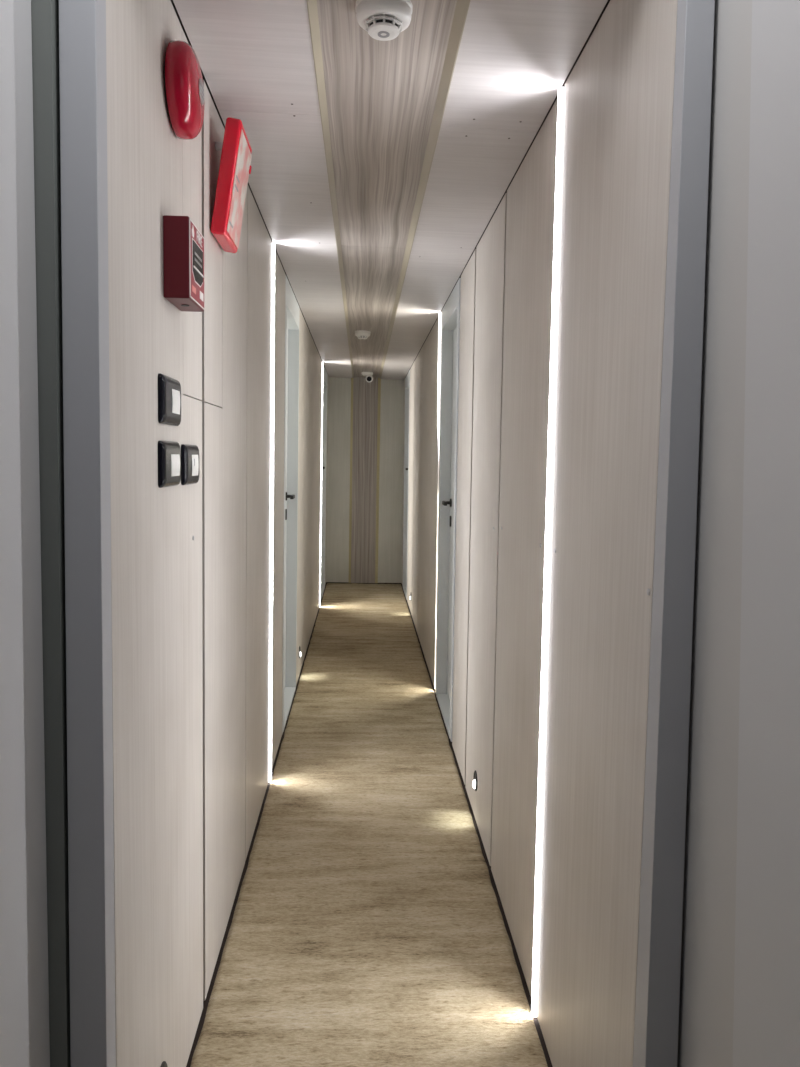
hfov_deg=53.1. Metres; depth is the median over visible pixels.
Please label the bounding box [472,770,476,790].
step light
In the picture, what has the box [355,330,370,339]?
smoke detector
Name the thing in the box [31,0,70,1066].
trim
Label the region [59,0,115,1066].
trim
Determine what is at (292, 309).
door
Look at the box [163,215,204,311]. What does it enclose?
alarm pull station
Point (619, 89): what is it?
wall
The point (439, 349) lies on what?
led light strip
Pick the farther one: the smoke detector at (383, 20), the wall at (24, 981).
the smoke detector at (383, 20)
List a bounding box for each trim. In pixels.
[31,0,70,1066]
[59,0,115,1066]
[633,0,714,1066]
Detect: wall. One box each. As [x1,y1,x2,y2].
[0,0,49,1066]
[106,0,328,1066]
[326,376,404,583]
[402,0,677,1066]
[677,0,799,1066]
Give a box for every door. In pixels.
[282,276,299,733]
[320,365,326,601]
[403,370,409,599]
[436,278,460,741]
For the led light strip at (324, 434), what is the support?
in the wall at (190, 564)
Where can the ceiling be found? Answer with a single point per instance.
(379, 169)
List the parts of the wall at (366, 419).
panel, edge trim, edge trim, panel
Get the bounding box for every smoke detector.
[355,0,412,40]
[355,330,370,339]
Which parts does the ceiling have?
panel, panel, panel, edge trim, panel, panel, panel, edge trim, panel, panel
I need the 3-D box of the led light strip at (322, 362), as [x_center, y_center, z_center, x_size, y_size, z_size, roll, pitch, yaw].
[-0.759,-0.452,7.643,0.028,2.332,0.016,1,5,-3]
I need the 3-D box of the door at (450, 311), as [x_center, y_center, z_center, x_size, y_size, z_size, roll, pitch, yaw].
[0.308,-0.120,4.410,0.121,2.329,0.835,1,5,-3]
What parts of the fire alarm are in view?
plate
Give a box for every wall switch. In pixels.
[158,373,180,425]
[158,441,180,487]
[181,444,198,484]
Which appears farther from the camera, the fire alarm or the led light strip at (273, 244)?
the led light strip at (273, 244)
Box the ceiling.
[173,0,607,379]
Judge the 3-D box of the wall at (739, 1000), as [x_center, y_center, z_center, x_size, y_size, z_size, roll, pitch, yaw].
[0.586,0.157,0.078,0.177,2.606,2.470,1,5,-3]
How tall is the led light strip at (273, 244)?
2.332 m
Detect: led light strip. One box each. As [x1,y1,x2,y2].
[269,243,274,781]
[319,362,322,606]
[438,313,440,451]
[531,87,564,1016]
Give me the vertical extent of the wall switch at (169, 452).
0.091 m
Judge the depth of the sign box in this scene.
2.00 m
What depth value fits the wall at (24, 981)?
1.12 m
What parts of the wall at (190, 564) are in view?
wall panel, wall panel, wall panel, wall panel, wall panel, wall panel, wall panel, wall panel, wall panel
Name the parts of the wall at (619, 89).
wall panel, wall panel, wall panel, wall panel, wall panel, wall panel, wall panel, wall panel, wall panel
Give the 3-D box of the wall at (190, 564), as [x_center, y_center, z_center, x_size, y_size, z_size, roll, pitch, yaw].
[-0.723,-0.280,5.218,0.167,2.450,7.975,1,5,-3]
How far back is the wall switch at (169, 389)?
1.57 m
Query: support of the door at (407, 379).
in the wall at (619, 89)
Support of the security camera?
attached to the ceiling
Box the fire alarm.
[164,40,203,139]
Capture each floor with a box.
[186,583,552,1066]
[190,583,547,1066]
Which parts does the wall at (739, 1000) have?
lobby wall panel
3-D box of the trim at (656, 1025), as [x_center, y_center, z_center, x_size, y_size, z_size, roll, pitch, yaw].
[0.433,0.119,1.253,0.072,2.456,0.062,1,5,-3]
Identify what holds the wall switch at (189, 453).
attached to the wall at (190, 564)
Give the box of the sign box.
[211,117,251,252]
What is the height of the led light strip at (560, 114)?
2.319 m
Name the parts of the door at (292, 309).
lever handle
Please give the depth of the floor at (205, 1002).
2.66 m
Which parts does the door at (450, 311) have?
lever handle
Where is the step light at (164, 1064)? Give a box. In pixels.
[160,1061,167,1066]
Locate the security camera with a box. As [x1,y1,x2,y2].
[361,372,372,381]
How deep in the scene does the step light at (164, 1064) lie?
1.65 m
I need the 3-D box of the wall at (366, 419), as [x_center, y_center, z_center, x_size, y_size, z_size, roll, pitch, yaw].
[-0.385,-0.649,9.168,1.300,2.466,0.122,1,5,-3]

